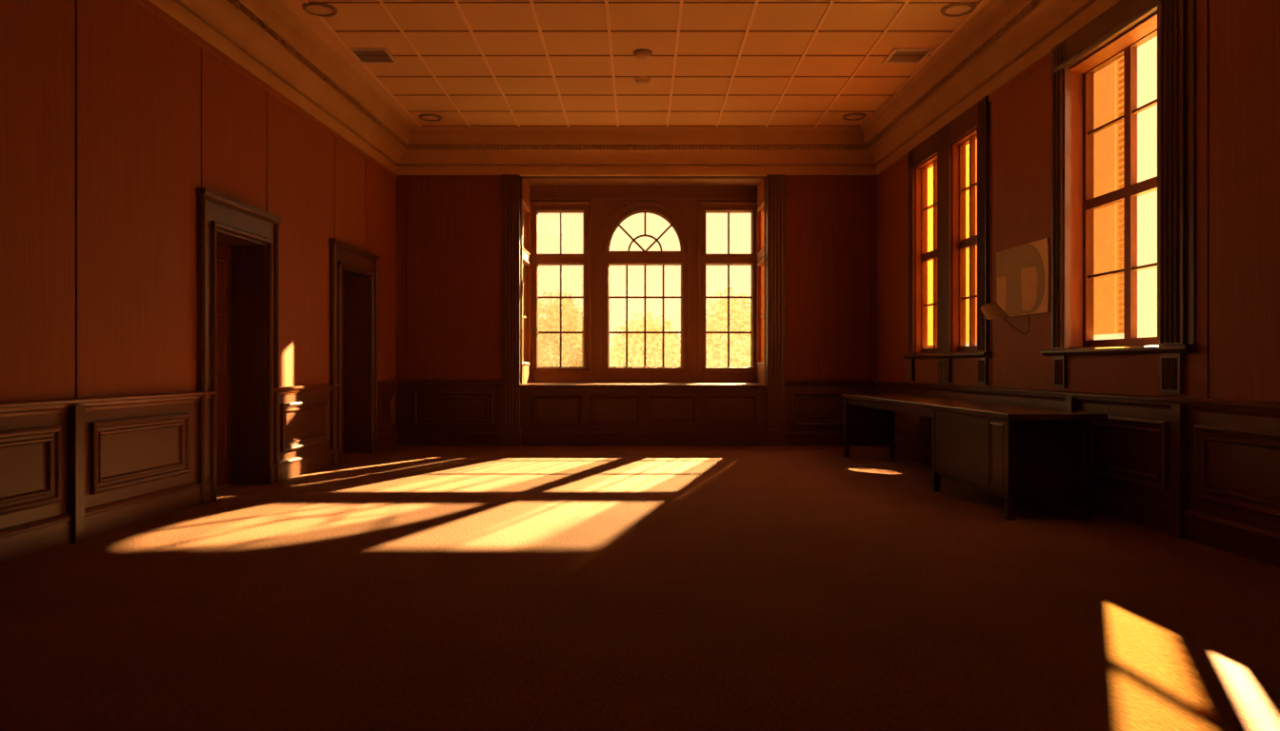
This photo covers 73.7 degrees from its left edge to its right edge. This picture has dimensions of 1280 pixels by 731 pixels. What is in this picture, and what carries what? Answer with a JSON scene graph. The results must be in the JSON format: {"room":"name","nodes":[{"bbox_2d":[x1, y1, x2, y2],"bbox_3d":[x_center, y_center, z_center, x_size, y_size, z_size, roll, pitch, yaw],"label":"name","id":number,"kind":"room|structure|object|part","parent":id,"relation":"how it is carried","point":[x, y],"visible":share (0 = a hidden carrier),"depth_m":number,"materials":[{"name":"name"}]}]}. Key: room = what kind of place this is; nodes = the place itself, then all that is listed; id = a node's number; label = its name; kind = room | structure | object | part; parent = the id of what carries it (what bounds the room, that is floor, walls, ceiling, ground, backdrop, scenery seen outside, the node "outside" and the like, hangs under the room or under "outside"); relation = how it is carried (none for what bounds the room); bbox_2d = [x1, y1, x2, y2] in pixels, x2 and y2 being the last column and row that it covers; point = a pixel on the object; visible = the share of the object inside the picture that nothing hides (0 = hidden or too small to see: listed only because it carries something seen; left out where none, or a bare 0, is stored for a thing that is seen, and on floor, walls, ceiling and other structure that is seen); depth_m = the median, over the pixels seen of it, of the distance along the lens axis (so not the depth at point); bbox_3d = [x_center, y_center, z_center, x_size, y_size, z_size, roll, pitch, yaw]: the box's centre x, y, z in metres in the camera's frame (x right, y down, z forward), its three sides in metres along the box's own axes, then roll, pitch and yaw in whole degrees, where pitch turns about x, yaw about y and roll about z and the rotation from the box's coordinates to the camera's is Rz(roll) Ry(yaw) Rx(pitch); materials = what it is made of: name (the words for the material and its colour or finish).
{"room":"empty office room","nodes":[
{"label":"empty office room","id":0,"kind":"room"},
{"bbox_2d":[0,0,396,402],"bbox_3d":[-4.109,-1.190,5.100,0.444,4.780,16.021,0,0,2],"label":"wall","id":1,"kind":"structure","parent":0,"point":[113,113],"depth_m":6.54,"materials":[{"name":"brown wood"}]},
{"bbox_2d":[0,380,399,564],"bbox_3d":[-3.873,0.712,5.100,0.095,0.976,15.410,0,0,2],"label":"wainscot","id":2,"kind":"structure","parent":1,"relation":"attached to","point":[73,470],"depth_m":6.21,"materials":[{"name":"brown wood"}]},
{"bbox_3d":[-3.876,0.652,4.880,0.048,0.505,1.562,0,0,2],"label":"raised panel","id":3,"kind":"part","parent":2,"relation":"part of","materials":[{"name":"brown wood"}]},
{"bbox_3d":[-3.851,0.735,5.800,0.098,0.930,0.090,0,0,0],"label":"post","id":4,"kind":"part","parent":2,"relation":"part of","materials":[{"name":"brown wood"}]},
{"bbox_3d":[-3.822,0.652,6.580,0.048,0.505,1.202,0,0,2],"label":"raised panel","id":5,"kind":"part","parent":2,"relation":"part of","materials":[{"name":"brown wood"}]},
{"bbox_3d":[-3.877,0.270,5.100,0.088,0.091,15.410,0,0,2],"label":"chair rail","id":6,"kind":"part","parent":2,"relation":"part of","materials":[{"name":"brown wood"}]},
{"bbox_3d":[-3.730,0.652,9.540,0.048,0.505,1.222,0,0,2],"label":"raised panel","id":7,"kind":"part","parent":2,"relation":"part of","materials":[{"name":"brown wood"}]},
{"bbox_3d":[-3.645,0.652,12.260,0.048,0.505,0.681,0,0,2],"label":"raised panel","id":8,"kind":"part","parent":2,"relation":"part of","materials":[{"name":"brown wood"}]},
{"bbox_2d":[196,187,281,504],"bbox_3d":[-3.944,-0.166,8.080,0.499,2.732,1.460,0,0,0],"label":"door","id":9,"kind":"structure","parent":1,"relation":"in","point":[238,242],"depth_m":8.59,"materials":[{"name":"brown wood"}]},
{"bbox_3d":[-3.904,-2.822,5.100,0.034,0.075,15.409,0,0,2],"label":"picture rail","id":10,"kind":"part","parent":1,"relation":"part of","materials":[{"name":"brown wood"}]},
{"bbox_2d":[328,238,379,465],"bbox_3d":[-3.855,-0.166,11.041,0.460,2.732,1.574,0,0,2],"label":"door","id":11,"kind":"structure","parent":1,"relation":"in","point":[353,270],"depth_m":11.59,"materials":[{"name":"brown wood"}]},
{"bbox_2d":[280,0,990,126],"bbox_3d":[0.000,-3.534,5.100,9.200,0.132,16.000,0,0,0],"label":"ceiling","id":12,"kind":"structure","parent":0,"point":[466,63],"depth_m":9.64,"materials":[{"name":"tile"}]},
{"bbox_2d":[301,1,338,17],"bbox_3d":[-3.118,-3.468,8.315,0.324,0.024,0.324,0,0,0],"label":"recessed light","id":13,"kind":"object","parent":12,"relation":"in","point":[323,10],"visible":1,"depth_m":8.29,"materials":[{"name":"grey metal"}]},
{"bbox_2d":[346,47,398,63],"bbox_3d":[-2.989,-3.472,9.565,0.440,0.016,0.440,0,0,0],"label":"ceiling vent","id":14,"kind":"object","parent":12,"relation":"in","point":[390,59],"visible":1,"depth_m":9.54,"materials":[{"name":"metal"}]},
{"bbox_2d":[353,50,393,61],"bbox_3d":[-2.989,-3.473,9.565,0.370,0.013,0.370,0,0,0],"label":"grille","id":15,"kind":"object","parent":14,"relation":"attached to","point":[390,58],"depth_m":9.59,"materials":[{"name":"metal"}]},
{"bbox_2d":[419,113,441,121],"bbox_3d":[-2.933,-3.468,11.947,0.324,0.024,0.324,0,0,0],"label":"recessed light","id":16,"kind":"object","parent":12,"relation":"in","point":[429,117],"visible":1,"depth_m":11.92,"materials":[{"name":"grey metal"}]},
{"bbox_2d":[633,48,652,60],"bbox_3d":[0.032,-3.439,9.477,0.210,0.082,0.210,0,0,0],"label":"smoke detector","id":17,"kind":"object","parent":12,"relation":"attached to","point":[642,54],"visible":1,"depth_m":9.42,"materials":[{"name":"white plastic"}]},
{"bbox_2d":[634,76,651,84],"bbox_3d":[0.035,-3.449,10.359,0.210,0.062,0.210,0,0,0],"label":"smoke detector","id":18,"kind":"object","parent":12,"relation":"attached to","point":[642,80],"visible":1,"depth_m":10.30,"materials":[{"name":"plastic"}]},
{"bbox_2d":[842,112,866,120],"bbox_3d":[2.989,-3.468,11.901,0.324,0.024,0.324,0,0,0],"label":"recessed light","id":19,"kind":"object","parent":12,"relation":"in","point":[855,116],"visible":1,"depth_m":11.88,"materials":[{"name":"grey metal"}]},
{"bbox_2d":[882,47,934,63],"bbox_3d":[3.000,-3.472,9.565,0.440,0.016,0.440,0,0,0],"label":"ceiling vent","id":20,"kind":"object","parent":12,"relation":"in","point":[890,59],"visible":1,"depth_m":9.54,"materials":[{"name":"metal"}]},
{"bbox_2d":[887,50,927,61],"bbox_3d":[3.000,-3.473,9.565,0.370,0.013,0.370,0,0,0],"label":"grille","id":21,"kind":"object","parent":20,"relation":"attached to","point":[890,58],"depth_m":9.59,"materials":[{"name":"metal"}]},
{"bbox_2d":[940,1,976,17],"bbox_3d":[3.099,-3.468,8.315,0.324,0.024,0.324,0,0,0],"label":"recessed light","id":22,"kind":"object","parent":12,"relation":"in","point":[961,9],"visible":1,"depth_m":8.29,"materials":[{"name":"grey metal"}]},
{"bbox_2d":[0,445,1279,730],"bbox_3d":[0.000,1.260,5.650,9.200,0.120,17.100,0,0,0],"label":"floor","id":23,"kind":"structure","parent":0,"point":[399,588],"depth_m":4.22,"materials":[{"name":"carpet"}]},
{"bbox_2d":[520,382,767,445],"bbox_3d":[0.050,0.742,13.368,3.760,0.916,1.264,0,0,0],"label":"window seat","id":24,"kind":"object","parent":23,"relation":"on","point":[550,413],"visible":1,"depth_m":12.78,"materials":[{"name":"brown wood"}]},
{"bbox_3d":[-1.243,0.666,12.777,0.743,0.447,0.022,0,0,0],"label":"raised panel","id":25,"kind":"part","parent":24,"relation":"part of","materials":[{"name":"brown wood"}]},
{"bbox_3d":[-0.379,0.666,12.777,0.757,0.447,0.022,0,0,0],"label":"raised panel","id":26,"kind":"part","parent":24,"relation":"part of","materials":[{"name":"brown wood"}]},
{"bbox_3d":[0.050,1.097,12.773,3.740,0.205,0.074,0,0,0],"label":"moulding","id":27,"kind":"part","parent":24,"relation":"part of","materials":[{"name":"brown wood"}]},
{"bbox_3d":[0.486,0.666,12.777,0.714,0.447,0.022,0,0,0],"label":"raised panel","id":28,"kind":"part","parent":24,"relation":"part of","materials":[{"name":"brown wood"}]},
{"bbox_3d":[1.364,0.666,12.777,0.786,0.447,0.022,0,0,0],"label":"raised panel","id":29,"kind":"part","parent":24,"relation":"part of","materials":[{"name":"brown wood"}]},
{"bbox_2d":[840,393,1107,520],"bbox_3d":[3.124,0.785,8.910,0.770,0.830,4.750,0,0,-2],"label":"desk","id":30,"kind":"object","parent":23,"relation":"on","point":[1014,453],"visible":1,"depth_m":6.90,"materials":[{"name":"brown wood"}]},
{"bbox_3d":[2.712,0.812,11.190,0.062,0.775,0.060,0,0,0],"label":"leg","id":31,"kind":"part","parent":30,"relation":"part of","materials":[{"name":"brown wood"}]},
{"bbox_3d":[3.010,0.738,11.190,0.596,0.625,0.040,0,0,0],"label":"panel","id":32,"kind":"part","parent":30,"relation":"part of","materials":[{"name":"brown wood"}]},
{"bbox_3d":[3.297,0.812,11.190,0.062,0.775,0.060,0,0,0],"label":"leg","id":33,"kind":"part","parent":30,"relation":"part of","materials":[{"name":"brown wood"}]},
{"bbox_3d":[2.822,0.812,8.130,0.062,0.775,0.060,0,0,0],"label":"leg","id":34,"kind":"part","parent":30,"relation":"part of","materials":[{"name":"brown wood"}]},
{"bbox_3d":[2.829,0.723,7.520,0.020,0.575,1.141,0,0,-2],"label":"cabinet door","id":35,"kind":"part","parent":30,"relation":"part of","materials":[{"name":"brown wood"}]},
{"bbox_3d":[2.853,0.723,6.802,0.024,0.575,0.266,0,0,-2],"label":"cabinet door","id":36,"kind":"part","parent":30,"relation":"part of","materials":[{"name":"brown wood"}]},
{"bbox_3d":[2.875,0.812,6.630,0.062,0.775,0.060,0,0,0],"label":"leg","id":37,"kind":"part","parent":30,"relation":"part of","materials":[{"name":"brown wood"}]},
{"bbox_3d":[3.172,0.740,6.640,0.596,0.630,0.040,0,0,0],"label":"panel","id":38,"kind":"part","parent":30,"relation":"part of","materials":[{"name":"brown wood"}]},
{"bbox_3d":[3.460,0.812,6.630,0.062,0.775,0.060,0,0,0],"label":"leg","id":39,"kind":"part","parent":30,"relation":"part of","materials":[{"name":"brown wood"}]},
{"bbox_2d":[396,175,933,384],"bbox_3d":[0.000,-1.140,13.458,8.800,4.880,1.364,0,0,0],"label":"wall","id":40,"kind":"structure","parent":0,"point":[449,228],"depth_m":12.79,"materials":[{"name":"brown paint"}]},
{"bbox_2d":[500,174,520,445],"bbox_3d":[-1.935,-0.829,12.762,0.300,4.057,0.075,0,0,0],"label":"pilaster","id":41,"kind":"object","parent":40,"relation":"attached to","point":[510,433],"visible":1,"depth_m":12.74,"materials":[{"name":"brown wood"}]},
{"bbox_2d":[520,176,530,383],"bbox_3d":[-1.850,-1.350,13.400,0.140,3.300,1.200,0,0,0],"label":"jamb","id":42,"kind":"structure","parent":40,"relation":"in","point":[525,330],"depth_m":13.64,"materials":[{"name":"brown wood"}]},
{"bbox_3d":[-1.850,-1.275,13.415,0.001,2.450,0.930,0,0,0],"label":"glass","id":43,"kind":"part","parent":42,"relation":"part of","materials":[{"name":"glass"}]},
{"bbox_2d":[538,212,583,367],"bbox_3d":[-1.304,-1.252,14.070,0.788,2.586,0.040,0,0,0],"label":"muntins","id":44,"kind":"structure","parent":40,"relation":"in","point":[560,296],"depth_m":14.06,"materials":[{"name":"brown wood"}]},
{"bbox_2d":[396,380,877,445],"bbox_3d":[-0.050,0.712,12.766,7.220,0.976,0.088,0,0,0],"label":"wainscot","id":45,"kind":"structure","parent":40,"relation":"attached to","point":[428,412],"depth_m":12.77,"materials":[{"name":"brown wood"}]},
{"bbox_3d":[-2.790,0.652,12.758,1.180,0.505,0.048,0,0,0],"label":"raised panel","id":46,"kind":"part","parent":45,"relation":"part of","materials":[{"name":"brown wood"}]},
{"bbox_3d":[-0.050,1.097,12.773,7.220,0.205,0.074,0,0,0],"label":"moulding","id":47,"kind":"part","parent":45,"relation":"part of","materials":[{"name":"brown wood"}]},
{"bbox_3d":[-0.050,0.270,12.766,7.220,0.091,0.088,0,0,0],"label":"chair rail","id":48,"kind":"part","parent":45,"relation":"part of","materials":[{"name":"brown wood"}]},
{"bbox_3d":[2.810,0.652,12.758,0.980,0.505,0.048,0,0,0],"label":"raised panel","id":49,"kind":"part","parent":45,"relation":"part of","materials":[{"name":"brown wood"}]},
{"bbox_3d":[-0.050,-2.822,12.793,7.220,0.075,0.034,0,0,0],"label":"picture rail","id":50,"kind":"part","parent":40,"relation":"part of","materials":[{"name":"brown wood"}]},
{"bbox_2d":[608,211,681,367],"bbox_3d":[0.086,-1.256,14.070,1.224,2.593,0.040,0,0,0],"label":"window","id":51,"kind":"structure","parent":40,"relation":"in","point":[619,226],"depth_m":14.06,"materials":[{"name":"brown wood"}]},
{"bbox_2d":[705,212,751,367],"bbox_3d":[1.461,-1.252,14.070,0.786,2.586,0.040,0,0,0],"label":"window","id":52,"kind":"structure","parent":40,"relation":"in","point":[728,296],"depth_m":14.06,"materials":[{"name":"brown wood"}]},
{"bbox_2d":[756,179,763,383],"bbox_3d":[1.970,-1.350,13.400,0.140,3.300,1.200,0,0,0],"label":"window","id":53,"kind":"structure","parent":40,"relation":"in","point":[760,187],"depth_m":13.85,"materials":[{"name":"brown wood"}]},
{"bbox_3d":[1.970,-1.275,13.415,0.001,2.450,0.930,0,0,0],"label":"glass","id":54,"kind":"part","parent":53,"relation":"part of","materials":[{"name":"orange glass"}]},
{"bbox_2d":[765,174,786,445],"bbox_3d":[2.035,-0.829,12.762,0.300,4.057,0.075,0,0,0],"label":"pilaster","id":55,"kind":"object","parent":40,"relation":"attached to","point":[776,433],"visible":1,"depth_m":12.75,"materials":[{"name":"brown wood"}]},
{"bbox_2d":[877,0,1279,402],"bbox_3d":[3.968,-1.190,5.100,0.294,4.780,16.020,0,0,-2],"label":"wall","id":56,"kind":"structure","parent":0,"point":[1237,358],"depth_m":5.79,"materials":[{"name":"brown wood"}]},
{"bbox_2d":[148,0,1119,176],"bbox_3d":[-0.016,-3.170,5.100,8.312,0.640,15.440,0,0,0],"label":"crown molding","id":57,"kind":"structure","parent":56,"relation":"attached to","point":[267,38],"depth_m":11.10,"materials":[{"name":"paint"}]},
{"bbox_2d":[901,127,942,382],"bbox_3d":[3.691,-1.325,10.825,0.300,3.050,1.282,0,0,-2],"label":"window","id":58,"kind":"structure","parent":56,"relation":"in","point":[926,159],"depth_m":11.14,"materials":[{"name":"brown wood"}]},
{"bbox_3d":[3.691,-0.120,10.825,0.300,0.070,1.282,0,0,-2],"label":"sill","id":59,"kind":"part","parent":58,"relation":"part of","materials":[{"name":"brown wood"}]},
{"bbox_3d":[3.742,-1.390,10.785,0.070,2.480,0.813,0,0,-2],"label":"frame","id":60,"kind":"part","parent":58,"relation":"part of","materials":[{"name":"brown wood"}]},
{"bbox_2d":[927,165,933,345],"bbox_3d":[3.787,-1.445,10.785,0.029,2.370,0.810,0,0,0],"label":"shade","id":61,"kind":"object","parent":58,"relation":"attached to","point":[930,169],"depth_m":11.08,"materials":[{"name":"yellow fabric"}]},
{"bbox_3d":[3.838,-2.822,5.100,0.034,0.075,15.411,0,0,-2],"label":"picture rail","id":62,"kind":"part","parent":56,"relation":"part of","materials":[{"name":"brown wood"}]},
{"bbox_2d":[938,96,992,384],"bbox_3d":[3.735,-1.325,9.570,0.300,3.050,1.252,0,0,-2],"label":"window","id":63,"kind":"structure","parent":56,"relation":"in","point":[966,138],"depth_m":9.77,"materials":[{"name":"brown wood"}]},
{"bbox_3d":[3.735,-0.120,9.570,0.300,0.070,1.252,0,0,-2],"label":"sill","id":64,"kind":"part","parent":63,"relation":"part of","materials":[{"name":"brown wood"}]},
{"bbox_3d":[3.783,-1.390,9.625,0.070,2.480,0.733,0,0,-2],"label":"frame","id":65,"kind":"part","parent":63,"relation":"part of","materials":[{"name":"brown wood"}]},
{"bbox_2d":[965,143,969,343],"bbox_3d":[3.828,-1.445,9.625,0.026,2.370,0.730,0,0,0],"label":"shade","id":66,"kind":"object","parent":63,"relation":"attached to","point":[967,145],"depth_m":9.93,"materials":[{"name":"yellow fabric"}]},
{"bbox_2d":[980,238,1049,335],"bbox_3d":[3.636,-0.730,8.340,0.158,0.870,1.126,0,0,-2],"label":"poster","id":67,"kind":"object","parent":56,"relation":"attached to","point":[1022,271],"visible":1,"depth_m":8.25,"materials":[{"name":"paper"}]},
{"bbox_3d":[3.697,-0.394,8.399,0.018,0.196,0.566,0,0,-2],"label":"hanging cord","id":68,"kind":"part","parent":67,"relation":"part of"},
{"bbox_2d":[874,380,1279,568],"bbox_3d":[3.807,0.712,5.100,0.095,0.976,15.413,0,0,-2],"label":"wainscot","id":69,"kind":"structure","parent":56,"relation":"attached to","point":[1203,471],"depth_m":5.95,"materials":[{"name":"brown wood"}]},
{"bbox_3d":[3.575,0.652,11.500,0.048,0.505,1.802,0,0,-2],"label":"raised panel","id":70,"kind":"part","parent":69,"relation":"part of","materials":[{"name":"brown wood"}]},
{"bbox_3d":[3.728,0.735,7.330,0.098,0.930,0.090,0,0,0],"label":"post","id":71,"kind":"part","parent":69,"relation":"part of","materials":[{"name":"brown wood"}]},
{"bbox_3d":[3.811,0.270,5.100,0.088,0.091,15.413,0,0,-2],"label":"chair rail","id":72,"kind":"part","parent":69,"relation":"part of","materials":[{"name":"brown wood"}]},
{"bbox_3d":[3.818,1.097,5.100,0.074,0.205,15.412,0,0,-2],"label":"moulding","id":73,"kind":"part","parent":69,"relation":"part of","materials":[{"name":"brown wood"}]},
{"bbox_3d":[3.748,0.652,6.625,0.048,0.505,1.052,0,0,-2],"label":"raised panel","id":74,"kind":"part","parent":69,"relation":"part of","materials":[{"name":"brown wood"}]},
{"bbox_3d":[3.777,0.735,5.940,0.098,0.930,0.090,0,0,0],"label":"post","id":75,"kind":"part","parent":69,"relation":"part of","materials":[{"name":"brown wood"}]},
{"bbox_3d":[3.808,0.652,4.950,0.048,0.505,1.702,0,0,-2],"label":"raised panel","id":76,"kind":"part","parent":69,"relation":"part of","materials":[{"name":"brown wood"}]},
{"bbox_2d":[1040,0,1198,394],"bbox_3d":[3.857,-1.325,6.801,0.346,3.050,1.972,0,0,-2],"label":"window","id":77,"kind":"structure","parent":56,"relation":"in","point":[1095,189],"depth_m":7.00,"materials":[{"name":"brown wood"}]},
{"bbox_2d":[1094,56,1123,335],"bbox_3d":[4.011,-1.440,7.310,0.002,2.340,0.500,0,0,-2],"label":"shade","id":78,"kind":"object","parent":77,"relation":"attached to","point":[1109,79],"depth_m":7.30,"materials":[{"name":"orange fabric"}]},
{"bbox_3d":[3.834,-0.120,6.800,0.300,0.070,1.972,0,0,-2],"label":"sill","id":79,"kind":"part","parent":77,"relation":"part of","materials":[{"name":"brown wood"}]},
{"bbox_3d":[3.981,-1.390,6.890,0.070,2.480,1.343,0,0,-2],"label":"frame","id":80,"kind":"part","parent":77,"relation":"part of","materials":[{"name":"brown wood"}]},
{"label":"outside","id":81,"kind":"structure","parent":0,"visible":0},
{"bbox_3d":[10.000,1.600,27.150,140.000,0.200,134.300,0,0,0],"label":"ground","id":82,"kind":"structure","parent":81,"visible":0},
{"bbox_2d":[538,289,583,366],"bbox_3d":[-2.447,-0.411,27.059,2.535,3.875,2.527,0,0,0],"label":"shrub","id":83,"kind":"object","parent":82,"relation":"on","point":[575,346],"visible":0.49,"depth_m":26.40,"materials":[{"name":"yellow plant"}]},
{"bbox_2d":[609,311,680,366],"bbox_3d":[0.202,-0.049,25.121,2.585,3.104,2.519,0,0,0],"label":"shrub","id":84,"kind":"object","parent":82,"relation":"on","point":[653,342],"visible":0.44,"depth_m":24.38,"materials":[{"name":"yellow plant"}]},
{"bbox_2d":[706,287,750,366],"bbox_3d":[2.780,-0.488,27.083,2.500,4.055,2.575,0,0,0],"label":"shrub","id":85,"kind":"object","parent":82,"relation":"on","point":[737,315],"visible":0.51,"depth_m":26.41,"materials":[{"name":"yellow plant"}]},
{"bbox_3d":[2.912,0.329,27.023,0.215,2.348,0.186,0,0,0],"label":"stem","id":86,"kind":"part","parent":85,"relation":"part of","materials":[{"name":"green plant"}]}
]}

